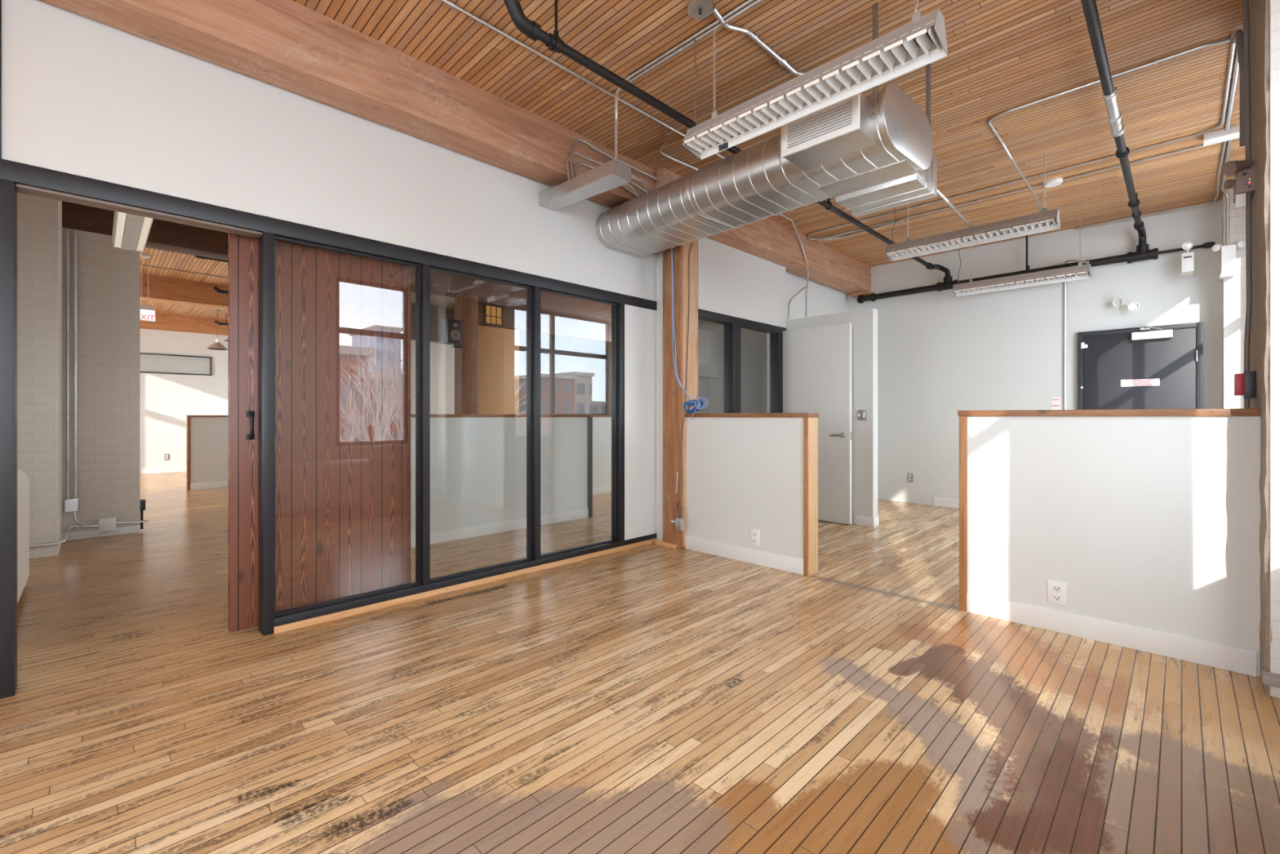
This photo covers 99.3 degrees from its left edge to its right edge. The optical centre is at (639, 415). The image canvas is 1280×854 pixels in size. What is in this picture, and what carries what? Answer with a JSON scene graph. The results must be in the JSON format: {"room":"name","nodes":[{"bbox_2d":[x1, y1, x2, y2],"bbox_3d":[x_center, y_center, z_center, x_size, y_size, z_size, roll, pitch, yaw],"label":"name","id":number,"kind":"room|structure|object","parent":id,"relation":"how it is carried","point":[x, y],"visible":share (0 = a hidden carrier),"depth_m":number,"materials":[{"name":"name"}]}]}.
{"room":"open-plan office","nodes":[
{"label":"open-plan office","id":0,"kind":"room"},
{"bbox_2d":[17,191,59,558],"bbox_3d":[-4.950,-0.440,4.085,0.220,3.080,0.800,0,0,45],"label":"brick wall","id":1,"kind":"structure","parent":0,"point":[37,217],"depth_m":4.22,"materials":[{"name":"brick"}]},
{"bbox_2d":[59,200,139,548],"bbox_3d":[-5.116,-0.440,4.606,0.750,3.080,1.305,0,0,45],"label":"brick wall","id":2,"kind":"structure","parent":0,"point":[108,276],"depth_m":4.95,"materials":[{"name":"brick"}]},
{"bbox_2d":[29,524,98,547],"bbox_3d":[-4.799,0.988,4.346,0.502,0.056,1.172,0,0,2],"label":"conduit","id":3,"kind":"object","parent":2,"relation":"attached to","point":[46,544],"visible":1,"depth_m":4.30,"materials":[{"name":"metal"}]},
{"bbox_2d":[66,229,69,499],"bbox_3d":[-5.044,-0.450,4.792,0.022,2.380,0.021,0,0,45],"label":"conduit","id":4,"kind":"object","parent":2,"relation":"attached to","point":[67,230],"visible":1,"depth_m":4.79,"materials":[{"name":"metal"}]},
{"bbox_2d":[64,497,78,511],"bbox_3d":[-5.029,0.790,4.809,0.057,0.110,0.085,0,0,45],"label":"electrical box","id":5,"kind":"object","parent":2,"relation":"attached to","point":[71,504],"visible":1,"depth_m":4.79,"materials":[{"name":"metal"}]},
{"bbox_2d":[72,230,76,498],"bbox_3d":[-5.015,-0.439,4.820,0.022,2.402,0.031,0,0,45],"label":"conduit","id":6,"kind":"object","parent":2,"relation":"attached to","point":[74,496],"visible":1,"depth_m":4.82,"materials":[{"name":"metal"}]},
{"bbox_2d":[72,511,98,525],"bbox_3d":[-4.966,0.914,4.877,0.020,0.170,0.180,0,0,45],"label":"conduit","id":7,"kind":"object","parent":2,"relation":"attached to","point":[73,513],"visible":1,"depth_m":4.83,"materials":[{"name":"metal"}]},
{"bbox_2d":[62,524,140,540],"bbox_3d":[-4.907,1.065,4.963,0.013,0.070,0.505,0,0,45],"label":"baseboard","id":8,"kind":"structure","parent":2,"relation":"attached to","point":[135,528],"depth_m":4.94,"materials":[{"name":"white paint"}]},
{"bbox_2d":[98,516,115,532],"bbox_3d":[-4.868,0.990,4.970,0.058,0.120,0.114,0,0,45],"label":"electrical box","id":9,"kind":"object","parent":2,"relation":"attached to","point":[106,524],"visible":1,"depth_m":4.95,"materials":[{"name":"metal"}]},
{"bbox_2d":[115,520,147,524],"bbox_3d":[-4.760,0.996,5.084,0.030,0.041,0.236,0,0,45],"label":"conduit","id":10,"kind":"object","parent":2,"relation":"attached to","point":[137,522],"visible":1,"depth_m":5.09,"materials":[{"name":"metal"}]},
{"bbox_2d":[139,498,145,528],"bbox_3d":[-4.758,0.940,5.199,0.080,0.280,0.039,0,0,45],"label":"electrical box","id":11,"kind":"object","parent":2,"relation":"attached to","point":[142,501],"visible":0.98,"depth_m":5.18,"materials":[{"name":"black metal"}]},
{"bbox_2d":[139,328,227,468],"bbox_3d":[-9.643,-0.440,10.242,0.120,3.080,3.900,0,0,45],"label":"wall","id":12,"kind":"structure","parent":0,"point":[166,400],"depth_m":10.66,"materials":[{"name":"white paint"}]},
{"bbox_2d":[139,466,186,473],"bbox_3d":[-9.595,1.050,10.195,0.014,0.100,3.900,0,0,45],"label":"baseboard","id":13,"kind":"structure","parent":12,"relation":"attached to","point":[181,468],"depth_m":10.54,"materials":[{"name":"white paint"}]},
{"bbox_2d":[139,352,211,375],"bbox_3d":[-9.348,-1.008,10.432,0.030,0.375,1.785,0,0,45],"label":"window","id":14,"kind":"structure","parent":12,"relation":"in","point":[140,353],"depth_m":10.68,"materials":[{"name":"black metal"}]},
{"bbox_2d":[1,0,786,541],"bbox_3d":[-1.792,-0.440,2.795,0.245,3.080,9.430,0,0,45],"label":"wall","id":15,"kind":"structure","parent":0,"point":[82,95],"depth_m":2.87,"materials":[{"name":"white paint"}]},
{"bbox_2d":[0,0,1,158],"bbox_3d":[-2.498,-1.330,2.096,0.012,0.660,0.045,0,0,45],"label":"trim","id":16,"kind":"structure","parent":15,"relation":"attached to","point":[0,0],"depth_m":2.11,"materials":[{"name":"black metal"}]},
{"bbox_2d":[0,158,657,698],"bbox_3d":[-1.231,0.050,3.439,0.121,2.100,3.816,0,0,45],"label":"partition frame","id":17,"kind":"structure","parent":15,"relation":"in","point":[15,177],"depth_m":2.79,"materials":[{"name":"black metal"}]},
{"bbox_2d":[227,232,410,631],"bbox_3d":[-1.741,0.064,3.053,0.093,2.048,0.908,0,0,45],"label":"sliding barn door","id":18,"kind":"structure","parent":17,"relation":"attached to","point":[343,320],"depth_m":3.03,"materials":[{"name":"red wood"}]},
{"bbox_2d":[538,159,631,210],"bbox_3d":[-0.389,-1.544,3.685,0.759,0.092,0.172,0,0,43],"label":"trough","id":19,"kind":"object","parent":15,"relation":"attached to","point":[612,174],"visible":1,"depth_m":3.59,"materials":[{"name":"metal"}]},
{"bbox_2d":[573,162,637,197],"bbox_3d":[-0.202,-1.679,3.983,0.064,0.203,0.685,0,0,45],"label":"conduit","id":20,"kind":"object","parent":19,"relation":"attached to","point":[580,163],"visible":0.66,"depth_m":3.84,"materials":[{"name":"metal"}]},
{"bbox_2d":[565,151,648,193],"bbox_3d":[-0.207,-1.708,4.002,0.059,0.260,0.824,0,0,45],"label":"conduit","id":21,"kind":"object","parent":19,"relation":"attached to","point":[574,153],"visible":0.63,"depth_m":3.83,"materials":[{"name":"metal"}]},
{"bbox_2d":[569,138,657,180],"bbox_3d":[-0.171,-1.761,4.061,0.053,0.365,0.888,0,0,42],"label":"conduit","id":22,"kind":"object","parent":19,"relation":"attached to","point":[575,140],"visible":0.98,"depth_m":3.91,"materials":[{"name":"metal"}]},
{"bbox_2d":[631,173,650,191],"bbox_3d":[0.046,-1.595,3.911,0.090,0.109,0.869,0,0,13],"label":"conduit","id":23,"kind":"object","parent":19,"relation":"attached to","point":[633,176],"visible":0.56,"depth_m":3.58,"materials":[{"name":"metal"}]},
{"bbox_2d":[589,251,644,282],"bbox_3d":[-0.175,-1.207,4.433,0.004,0.142,0.605,0,0,45],"label":"access panel","id":24,"kind":"object","parent":15,"relation":"attached to","point":[601,263],"visible":1,"depth_m":4.42,"materials":[{"name":"white paint"}]},
{"bbox_2d":[697,308,786,413],"bbox_3d":[0.986,-0.087,5.476,0.108,1.775,1.710,0,0,45],"label":"window","id":25,"kind":"structure","parent":15,"relation":"in","point":[733,326],"depth_m":5.40,"materials":[{"name":"black metal"}]},
{"bbox_2d":[410,292,607,414],"bbox_3d":[-2.421,-0.440,9.259,0.100,3.080,4.900,0,0,45],"label":"wall","id":26,"kind":"structure","parent":0,"point":[574,371],"depth_m":10.03,"materials":[{"name":"paint"}]},
{"bbox_2d":[410,302,454,342],"bbox_3d":[-3.321,-1.400,8.143,0.200,0.520,2.050,0,0,45],"label":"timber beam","id":27,"kind":"structure","parent":26,"relation":"attached to","point":[437,314],"depth_m":8.23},
{"bbox_2d":[0,471,1279,853],"bbox_3d":[-3.405,1.160,6.004,15.300,0.120,11.700,0,0,45],"label":"floor","id":28,"kind":"structure","parent":0,"point":[651,698],"depth_m":1.99,"materials":[{"name":"wood"}]},
{"bbox_2d":[17,468,29,603],"bbox_3d":[-3.589,0.712,2.983,1.364,0.776,0.240,0,0,45],"label":"wall","id":29,"kind":"structure","parent":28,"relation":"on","point":[23,481],"depth_m":3.25,"materials":[{"name":"beige paint"}]},
{"bbox_2d":[186,415,227,490],"bbox_3d":[-6.224,0.545,8.573,0.148,1.110,1.420,0,0,45],"label":"wall","id":30,"kind":"structure","parent":28,"relation":"on","point":[206,436],"depth_m":8.18,"materials":[{"name":"white paint"}]},
{"bbox_2d":[454,293,477,413],"bbox_3d":[-2.397,-0.280,7.498,0.220,2.760,0.240,0,0,45],"label":"timber post","id":31,"kind":"object","parent":28,"relation":"on","point":[465,304],"visible":0.56,"depth_m":7.42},
{"bbox_2d":[441,318,462,347],"bbox_3d":[-2.492,-1.097,7.264,0.196,0.355,0.245,0,0,45],"label":"loudspeaker","id":32,"kind":"object","parent":31,"relation":"attached to","point":[451,329],"visible":1,"depth_m":7.18,"materials":[{"name":"black plastic"}]},
{"bbox_2d":[477,324,519,413],"bbox_3d":[-2.211,-0.115,8.145,0.050,2.430,0.900,0,0,45],"label":"board","id":33,"kind":"object","parent":28,"relation":"on","point":[498,348],"visible":0.31,"depth_m":8.18,"materials":[{"name":"wood"}]},
{"bbox_2d":[410,413,592,547],"bbox_3d":[-1.422,0.542,5.122,0.154,1.115,2.410,0,0,45],"label":"wall","id":34,"kind":"structure","parent":28,"relation":"on","point":[478,461],"depth_m":5.12,"materials":[{"name":"white paint"}]},
{"bbox_2d":[591,414,611,495],"bbox_3d":[0.015,0.542,8.243,0.154,1.115,2.900,0,0,45],"label":"wall","id":35,"kind":"structure","parent":28,"relation":"on","point":[602,424],"depth_m":7.61,"materials":[{"name":"white paint"}]},
{"bbox_2d":[654,240,697,549],"bbox_3d":[0.313,-0.275,4.646,0.285,2.750,0.255,0,0,45],"label":"timber post","id":36,"kind":"object","parent":28,"relation":"on","point":[673,396],"visible":0.55,"depth_m":4.54,"materials":[{"name":"brown wood"}]},
{"bbox_2d":[670,506,684,530],"bbox_3d":[0.306,0.841,4.474,0.123,0.188,0.040,0,0,45],"label":"electrical box","id":37,"kind":"object","parent":36,"relation":"attached to","point":[679,522],"visible":1,"depth_m":4.44,"materials":[{"name":"metal"}]},
{"bbox_2d":[670,248,688,395],"bbox_3d":[0.360,-0.768,4.474,0.248,1.365,0.053,0,0,22],"label":"cable","id":38,"kind":"object","parent":36,"relation":"attached to","point":[670,248],"visible":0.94,"depth_m":4.52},
{"bbox_2d":[678,241,693,517],"bbox_3d":[0.406,-0.383,4.528,0.219,2.477,0.027,0,0,-40],"label":"cable","id":39,"kind":"object","parent":36,"relation":"attached to","point":[692,242],"visible":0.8,"depth_m":4.51,"materials":[{"name":"grey metal"}]},
{"bbox_2d":[671,248,700,406],"bbox_3d":[0.369,-0.763,4.461,0.257,1.374,0.053,0,0,22],"label":"cable","id":40,"kind":"object","parent":36,"relation":"attached to","point":[671,248],"visible":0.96,"depth_m":4.50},
{"bbox_2d":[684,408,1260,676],"bbox_3d":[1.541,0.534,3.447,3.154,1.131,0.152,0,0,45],"label":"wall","id":41,"kind":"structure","parent":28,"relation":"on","point":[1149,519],"depth_m":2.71,"materials":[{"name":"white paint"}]},
{"bbox_2d":[683,399,703,413],"bbox_3d":[0.422,-0.079,4.509,0.191,0.113,0.120,0,0,45],"label":"cable coil","id":42,"kind":"object","parent":41,"relation":"on","point":[691,411],"visible":0.81,"depth_m":4.49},
{"bbox_2d":[691,396,708,419],"bbox_3d":[0.486,-0.062,4.420,0.134,0.188,0.084,0,0,45],"label":"cable coil","id":43,"kind":"object","parent":41,"relation":"on","point":[705,398],"visible":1,"depth_m":4.40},
{"bbox_2d":[751,528,759,546],"bbox_3d":[0.856,0.902,4.039,0.075,0.118,0.010,0,0,45],"label":"wall outlet","id":44,"kind":"object","parent":41,"relation":"attached to","point":[755,534],"visible":1,"depth_m":4.03,"materials":[{"name":"white plastic"}]},
{"bbox_2d":[1047,579,1066,605],"bbox_3d":[2.127,0.902,2.772,0.078,0.115,0.010,0,0,45],"label":"wall outlet","id":45,"kind":"object","parent":41,"relation":"attached to","point":[1056,590],"visible":1,"depth_m":2.77,"materials":[{"name":"white plastic"}]},
{"bbox_2d":[1053,584,1061,591],"bbox_3d":[2.125,0.878,2.771,0.034,0.032,0.004,0,0,45],"label":"receptacle","id":46,"kind":"object","parent":45,"relation":"attached to","point":[1056,588],"depth_m":2.77,"materials":[{"name":"white plastic"}]},
{"bbox_2d":[1053,593,1061,601],"bbox_3d":[2.125,0.926,2.771,0.034,0.032,0.004,0,0,45],"label":"receptacle","id":47,"kind":"object","parent":45,"relation":"attached to","point":[1056,597],"depth_m":2.77,"materials":[{"name":"white plastic"}]},
{"bbox_2d":[139,0,1250,319],"bbox_3d":[-3.628,-2.040,5.979,15.020,0.120,11.550,0,0,45],"label":"ceiling","id":48,"kind":"structure","parent":0,"point":[1003,55],"depth_m":3.21,"materials":[{"name":"brown wood"}]},
{"bbox_2d":[111,211,153,252],"bbox_3d":[-3.780,-1.677,4.048,1.270,0.614,0.200,0,0,45],"label":"lamp","id":49,"kind":"object","parent":48,"relation":"hanging from","point":[132,231],"visible":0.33,"depth_m":4.06,"materials":[{"name":"white plastic"}]},
{"bbox_2d":[139,253,155,321],"bbox_3d":[-6.083,-1.575,6.689,0.100,0.810,0.190,0,0,45],"label":"exit sign","id":50,"kind":"object","parent":48,"relation":"hanging from","point":[147,313],"visible":0.84,"depth_m":6.67,"materials":[{"name":"white plastic"}]},
{"bbox_2d":[139,273,227,309],"bbox_3d":[-7.068,-1.830,7.670,0.280,0.340,3.890,0,0,45],"label":"timber beam","id":51,"kind":"structure","parent":48,"relation":"attached to","point":[161,289],"depth_m":7.90,"materials":[{"name":"brown wood"}]},
{"bbox_2d":[139,312,227,335],"bbox_3d":[-9.696,-1.830,10.288,0.280,0.340,3.890,0,0,45],"label":"timber beam","id":52,"kind":"structure","parent":48,"relation":"attached to","point":[163,322],"depth_m":10.78,"materials":[{"name":"brown wood"}]},
{"bbox_2d":[139,264,227,278],"bbox_3d":[-5.704,-1.967,7.941,0.017,0.018,2.800,0,0,45],"label":"conduit","id":53,"kind":"object","parent":48,"relation":"attached to","point":[140,264],"visible":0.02,"depth_m":7.42,"materials":[{"name":"metal"}]},
{"bbox_2d":[206,309,227,350],"bbox_3d":[-7.917,-1.615,10.189,0.314,0.730,0.314,0,0,45],"label":"pendant lamp","id":54,"kind":"object","parent":48,"relation":"hanging from","point":[216,345],"visible":1,"depth_m":10.16,"materials":[{"name":"metal"}]},
{"bbox_2d":[193,255,415,292],"bbox_3d":[-4.004,-1.856,6.834,0.056,0.248,2.569,0,0,45],"label":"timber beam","id":55,"kind":"structure","parent":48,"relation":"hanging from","point":[196,256],"depth_m":6.05,"materials":[{"name":"brown wood"}]},
{"bbox_2d":[62,200,611,323],"bbox_3d":[-2.821,-1.830,7.243,0.280,0.340,8.280,0,0,45],"label":"timber beam","id":56,"kind":"structure","parent":48,"relation":"attached to","point":[163,235],"depth_m":5.67,"materials":[{"name":"wood"}]},
{"bbox_2d":[40,0,655,208],"bbox_3d":[-1.612,-1.830,2.806,0.235,0.340,4.700,0,0,45],"label":"timber beam","id":57,"kind":"structure","parent":48,"relation":"attached to","point":[287,45],"depth_m":2.82,"materials":[{"name":"brown wood"}]},
{"bbox_2d":[477,301,611,342],"bbox_3d":[-1.290,-1.660,9.077,0.080,0.640,3.520,0,0,45],"label":"bulkhead","id":58,"kind":"object","parent":48,"relation":"attached to","point":[514,318],"visible":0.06,"depth_m":8.93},
{"bbox_2d":[484,304,502,325],"bbox_3d":[-2.183,-1.500,8.111,0.018,0.282,0.282,0,0,45],"label":"window","id":59,"kind":"structure","parent":58,"relation":"attached to","point":[493,314],"depth_m":8.11,"materials":[{"name":"yellow glass"}]},
{"bbox_2d":[438,0,724,159],"bbox_3d":[-0.451,-1.967,2.657,0.589,0.029,3.928,0,0,45],"label":"conduit","id":60,"kind":"object","parent":48,"relation":"attached to","point":[452,5],"visible":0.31,"depth_m":3.01,"materials":[{"name":"metal"}]},
{"bbox_2d":[625,0,754,80],"bbox_3d":[0.380,-1.967,2.720,1.300,0.021,0.020,0,0,45],"label":"conduit","id":61,"kind":"object","parent":48,"relation":"attached to","point":[748,2],"visible":0.98,"depth_m":2.83,"materials":[{"name":"metal"}]},
{"bbox_2d":[614,0,764,161],"bbox_3d":[0.329,-1.785,2.819,0.088,0.390,1.513,0,0,-42],"label":"conduit","id":62,"kind":"object","parent":48,"relation":"attached to","point":[755,2],"visible":0.9,"depth_m":2.96,"materials":[{"name":"metal"}]},
{"bbox_2d":[687,0,713,19],"bbox_3d":[0.289,-1.951,2.599,0.124,0.058,0.124,0,0,45],"label":"ceiling canopy","id":63,"kind":"object","parent":48,"relation":"attached to","point":[696,9],"visible":1,"depth_m":2.59,"materials":[{"name":"metal"}]},
{"bbox_2d":[503,0,950,276],"bbox_3d":[1.538,-1.813,4.439,0.184,0.347,5.996,0,0,45],"label":"pipe","id":64,"kind":"object","parent":48,"relation":"hanging from","point":[533,31],"visible":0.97,"depth_m":2.79,"materials":[{"name":"black metal"}]},
{"bbox_2d":[712,6,808,76],"bbox_3d":[0.706,-1.967,2.925,0.925,0.037,0.148,0,0,-32],"label":"conduit","id":65,"kind":"object","parent":48,"relation":"attached to","point":[783,62],"visible":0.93,"depth_m":2.84,"materials":[{"name":"metal"}]},
{"bbox_2d":[655,168,871,294],"bbox_3d":[1.536,-1.825,5.885,0.270,0.350,4.094,0,0,45],"label":"timber beam","id":66,"kind":"structure","parent":48,"relation":"attached to","point":[767,239],"depth_m":5.86,"materials":[{"name":"brown wood"}]},
{"bbox_2d":[658,140,808,317],"bbox_3d":[1.177,-1.529,5.226,0.292,0.898,3.312,0,0,36],"label":"conduit","id":67,"kind":"object","parent":66,"relation":"attached to","point":[666,141],"visible":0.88,"depth_m":5.43,"materials":[{"name":"metal"}]},
{"bbox_2d":[595,3,937,257],"bbox_3d":[0.615,-1.629,3.605,2.289,0.702,0.965,0,0,45],"label":"air duct","id":68,"kind":"object","parent":48,"relation":"hanging from","point":[873,153],"visible":0.99,"depth_m":3.12,"materials":[{"name":"metal"}]},
{"bbox_2d":[937,188,973,227],"bbox_3d":[2.145,-1.487,3.831,0.070,0.155,1.526,0,0,42],"label":"conduit","id":69,"kind":"object","parent":68,"relation":"attached to","point":[940,193],"visible":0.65,"depth_m":3.95,"materials":[{"name":"metal"}]},
{"bbox_2d":[682,0,947,159],"bbox_3d":[0.708,-1.691,2.482,1.216,0.588,0.161,0,0,45],"label":"lamp","id":70,"kind":"object","parent":48,"relation":"hanging from","point":[920,42],"visible":1,"depth_m":2.38,"materials":[{"name":"white metal"}]},
{"bbox_2d":[884,148,1060,261],"bbox_3d":[2.652,-1.691,4.433,1.216,0.588,0.161,0,0,45],"label":"lamp","id":71,"kind":"object","parent":48,"relation":"hanging from","point":[1046,220],"visible":0.88,"depth_m":4.36,"materials":[{"name":"metal"}]},
{"bbox_2d":[817,144,1208,240],"bbox_3d":[3.095,-1.967,5.050,3.043,0.023,0.145,0,0,45],"label":"conduit","id":72,"kind":"object","parent":48,"relation":"attached to","point":[1202,145],"visible":0.98,"depth_m":4.88,"materials":[{"name":"metal"}]},
{"bbox_2d":[807,34,1235,239],"bbox_3d":[2.964,-1.967,4.620,1.151,0.023,3.448,0,0,-22],"label":"conduit","id":73,"kind":"object","parent":48,"relation":"attached to","point":[1233,46],"visible":0.97,"depth_m":4.16,"materials":[{"name":"metal"}]},
{"bbox_2d":[952,218,1091,296],"bbox_3d":[4.057,-1.681,5.843,1.216,0.588,0.161,0,0,45],"label":"lamp","id":74,"kind":"object","parent":48,"relation":"hanging from","point":[1079,272],"visible":0.93,"depth_m":5.79,"materials":[{"name":"metal"}]},
{"bbox_2d":[857,235,1214,303],"bbox_3d":[4.074,-1.738,6.105,3.275,0.484,0.112,0,0,45],"label":"pipe","id":75,"kind":"object","parent":48,"relation":"hanging from","point":[1143,253],"visible":0.87,"depth_m":5.85,"materials":[{"name":"black metal"}]},
{"bbox_2d":[1042,177,1062,187],"bbox_3d":[3.485,-1.965,4.589,0.140,0.030,0.140,0,0,45],"label":"ceiling canopy","id":76,"kind":"object","parent":48,"relation":"attached to","point":[1053,182],"visible":0.88,"depth_m":4.56,"materials":[{"name":"white plastic"}]},
{"bbox_2d":[987,37,1231,212],"bbox_3d":[2.985,-1.748,3.510,1.131,0.466,0.868,0,0,45],"label":"conduit","id":77,"kind":"object","parent":48,"relation":"attached to","point":[995,132],"visible":0.98,"depth_m":3.32,"materials":[{"name":"metal"}]},
{"bbox_2d":[1080,0,1146,244],"bbox_3d":[2.669,-1.810,3.078,0.079,0.340,6.328,0,0,45],"label":"pipe","id":78,"kind":"object","parent":48,"relation":"hanging from","point":[1109,94],"visible":1,"depth_m":3.09,"materials":[{"name":"black metal"}]},
{"bbox_2d":[1074,141,1226,230],"bbox_3d":[4.341,-1.957,4.760,1.032,0.034,1.712,0,0,45],"label":"conduit","id":79,"kind":"object","parent":48,"relation":"attached to","point":[1224,142],"visible":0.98,"depth_m":5.07,"materials":[{"name":"metal"}]},
{"bbox_2d":[1203,124,1239,146],"bbox_3d":[4.057,-1.954,3.792,0.175,0.052,0.120,0,0,45],"label":"junction box","id":80,"kind":"object","parent":48,"relation":"attached to","point":[1219,135],"visible":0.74,"depth_m":3.77,"materials":[{"name":"white plastic"}]},
{"bbox_2d":[1225,50,1239,130],"bbox_3d":[3.587,-1.967,3.286,0.020,0.021,1.280,0,0,45],"label":"conduit","id":81,"kind":"object","parent":48,"relation":"attached to","point":[1236,72],"visible":0.79,"depth_m":3.30,"materials":[{"name":"metal"}]},
{"bbox_2d":[697,319,762,413],"bbox_3d":[1.202,-0.440,7.809,0.120,3.080,1.840,0,0,45],"label":"wall","id":82,"kind":"structure","parent":0,"point":[712,388],"depth_m":8.07,"materials":[{"name":"white paint"}]},
{"bbox_2d":[697,328,718,377],"bbox_3d":[0.853,-0.835,7.303,0.100,0.630,0.550,0,0,45],"label":"upper cabinet","id":83,"kind":"object","parent":82,"relation":"attached to","point":[708,340],"visible":0.56,"depth_m":7.29,"materials":[{"name":"white paint"}]},
{"bbox_2d":[767,271,847,413],"bbox_3d":[2.149,-0.440,6.843,0.105,3.080,1.870,0,0,45],"label":"wall","id":84,"kind":"structure","parent":0,"point":[822,300],"depth_m":6.70,"materials":[{"name":"white paint"}]},
{"bbox_2d":[786,307,877,524],"bbox_3d":[1.957,0.018,5.800,1.095,2.165,0.120,0,0,45],"label":"wall","id":85,"kind":"structure","parent":0,"point":[864,322],"depth_m":5.45,"materials":[{"name":"white paint"}]},
{"bbox_2d":[782,322,851,524],"bbox_3d":[1.833,0.076,5.710,0.758,2.023,0.093,0,0,45],"label":"door","id":86,"kind":"structure","parent":85,"relation":"in","point":[817,360],"depth_m":5.62,"materials":[{"name":"white paint"}]},
{"bbox_2d":[857,409,866,420],"bbox_3d":[2.219,-0.006,5.443,0.096,0.103,0.016,0,0,45],"label":"light switch","id":87,"kind":"object","parent":85,"relation":"attached to","point":[861,414],"visible":1,"depth_m":5.44,"materials":[{"name":"plastic"}]},
{"bbox_2d":[853,515,879,527],"bbox_3d":[2.279,1.052,5.471,0.197,0.095,0.132,0,0,45],"label":"baseboard","id":88,"kind":"structure","parent":85,"relation":"attached to","point":[858,520],"depth_m":5.42,"materials":[{"name":"white paint"}]},
{"bbox_2d":[607,200,1222,505],"bbox_3d":[0.494,-0.440,9.918,15.300,3.080,0.150,0,0,45],"label":"wall","id":89,"kind":"structure","parent":0,"point":[940,354],"depth_m":6.18,"materials":[{"name":"white paint"}]},
{"bbox_2d":[850,290,871,297],"bbox_3d":[2.952,-1.629,7.277,0.230,0.039,0.118,0,0,45],"label":"block","id":90,"kind":"object","parent":89,"relation":"attached to","point":[865,292],"visible":0.87,"depth_m":7.23,"materials":[{"name":"brown wood"}]},
{"bbox_2d":[933,497,959,507],"bbox_3d":[4.471,1.050,5.841,2.410,0.100,0.014,0,0,45],"label":"baseboard","id":91,"kind":"structure","parent":89,"relation":"attached to","point":[946,502],"depth_m":6.59,"materials":[{"name":"white paint"}]},
{"bbox_2d":[1050,396,1060,409],"bbox_3d":[4.470,-0.115,5.848,0.085,0.170,0.006,0,0,45],"label":"notice","id":92,"kind":"object","parent":89,"relation":"attached to","point":[1055,402],"visible":0.69,"depth_m":5.84,"materials":[{"name":"white paper"}]},
{"bbox_2d":[1063,259,1088,409],"bbox_3d":[4.473,-0.835,5.609,0.069,1.610,0.375,0,0,8],"label":"conduit","id":93,"kind":"object","parent":89,"relation":"attached to","point":[1068,260],"visible":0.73,"depth_m":5.78,"materials":[{"name":"metal"}]},
{"bbox_2d":[1112,297,1139,311],"bbox_3d":[4.831,-1.100,5.405,0.201,0.148,0.124,0,0,45],"label":"emergency light","id":94,"kind":"object","parent":89,"relation":"attached to","point":[1125,306],"visible":1,"depth_m":5.40,"materials":[{"name":"white plastic"}]},
{"bbox_2d":[1077,321,1203,409],"bbox_3d":[4.878,0.114,5.342,0.914,1.972,0.146,0,0,45],"label":"door","id":95,"kind":"structure","parent":89,"relation":"in","point":[1153,366],"depth_m":5.34,"materials":[{"name":"grey paint"}]},
{"bbox_2d":[1179,241,1194,276],"bbox_3d":[5.092,-1.450,5.062,0.092,0.301,0.240,0,0,45],"label":"emergency light","id":96,"kind":"object","parent":89,"relation":"attached to","point":[1188,259],"visible":1,"depth_m":5.00,"materials":[{"name":"white plastic"}]},
{"bbox_2d":[1222,188,1246,408],"bbox_3d":[5.352,-0.440,4.761,0.338,3.080,0.300,0,0,45],"label":"wall","id":97,"kind":"structure","parent":0,"point":[1233,289],"depth_m":4.73,"materials":[{"name":"paint"}]},
{"bbox_2d":[1221,139,1231,245],"bbox_3d":[4.621,-1.728,4.285,1.394,0.497,0.052,0,0,-43],"label":"conduit","id":98,"kind":"object","parent":97,"relation":"attached to","point":[1229,142],"visible":0.9,"depth_m":4.74,"materials":[{"name":"metal"}]},
{"bbox_2d":[1211,240,1245,279],"bbox_3d":[5.110,-1.355,4.719,0.204,0.300,0.099,0,0,45],"label":"emergency light","id":99,"kind":"object","parent":97,"relation":"attached to","point":[1228,252],"visible":0.98,"depth_m":4.69,"materials":[{"name":"white plastic"}]},
{"bbox_2d":[1248,0,1279,697],"bbox_3d":[2.876,-0.440,2.304,0.378,3.080,0.915,0,0,45],"label":"wall","id":100,"kind":"structure","parent":0,"point":[1264,15],"depth_m":2.14,"materials":[{"name":"paint"}]},
{"bbox_2d":[1230,29,1244,146],"bbox_3d":[2.996,-1.635,2.724,0.035,0.670,0.319,0,0,42],"label":"conduit","id":101,"kind":"object","parent":100,"relation":"attached to","point":[1237,37],"visible":0.68,"depth_m":2.62,"materials":[{"name":"grey metal"}]},
{"bbox_2d":[1222,160,1257,203],"bbox_3d":[2.729,-1.072,2.477,0.106,0.148,0.199,0,0,45],"label":"emergency light","id":102,"kind":"object","parent":100,"relation":"attached to","point":[1245,181],"visible":0.98,"depth_m":2.43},
{"bbox_2d":[1235,192,1245,208],"bbox_3d":[2.691,-0.965,2.435,0.031,0.059,0.004,0,0,45],"label":"paper tag","id":103,"kind":"object","parent":102,"relation":"hanging from","point":[1240,198],"visible":1,"depth_m":2.43,"materials":[{"name":"white paper"}]},
{"bbox_2d":[1234,371,1256,398],"bbox_3d":[2.731,-0.139,2.452,0.066,0.118,0.070,0,0,45],"label":"alarm pull station","id":104,"kind":"object","parent":100,"relation":"attached to","point":[1245,384],"visible":0.96,"depth_m":2.43,"materials":[{"name":"red plastic"}]},
{"bbox_2d":[1242,0,1252,408],"bbox_3d":[2.753,-0.536,2.465,0.027,2.873,0.077,0,0,45],"label":"conduit","id":105,"kind":"object","parent":100,"relation":"attached to","point":[1245,2],"visible":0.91,"depth_m":2.44,"materials":[{"name":"grey metal"}]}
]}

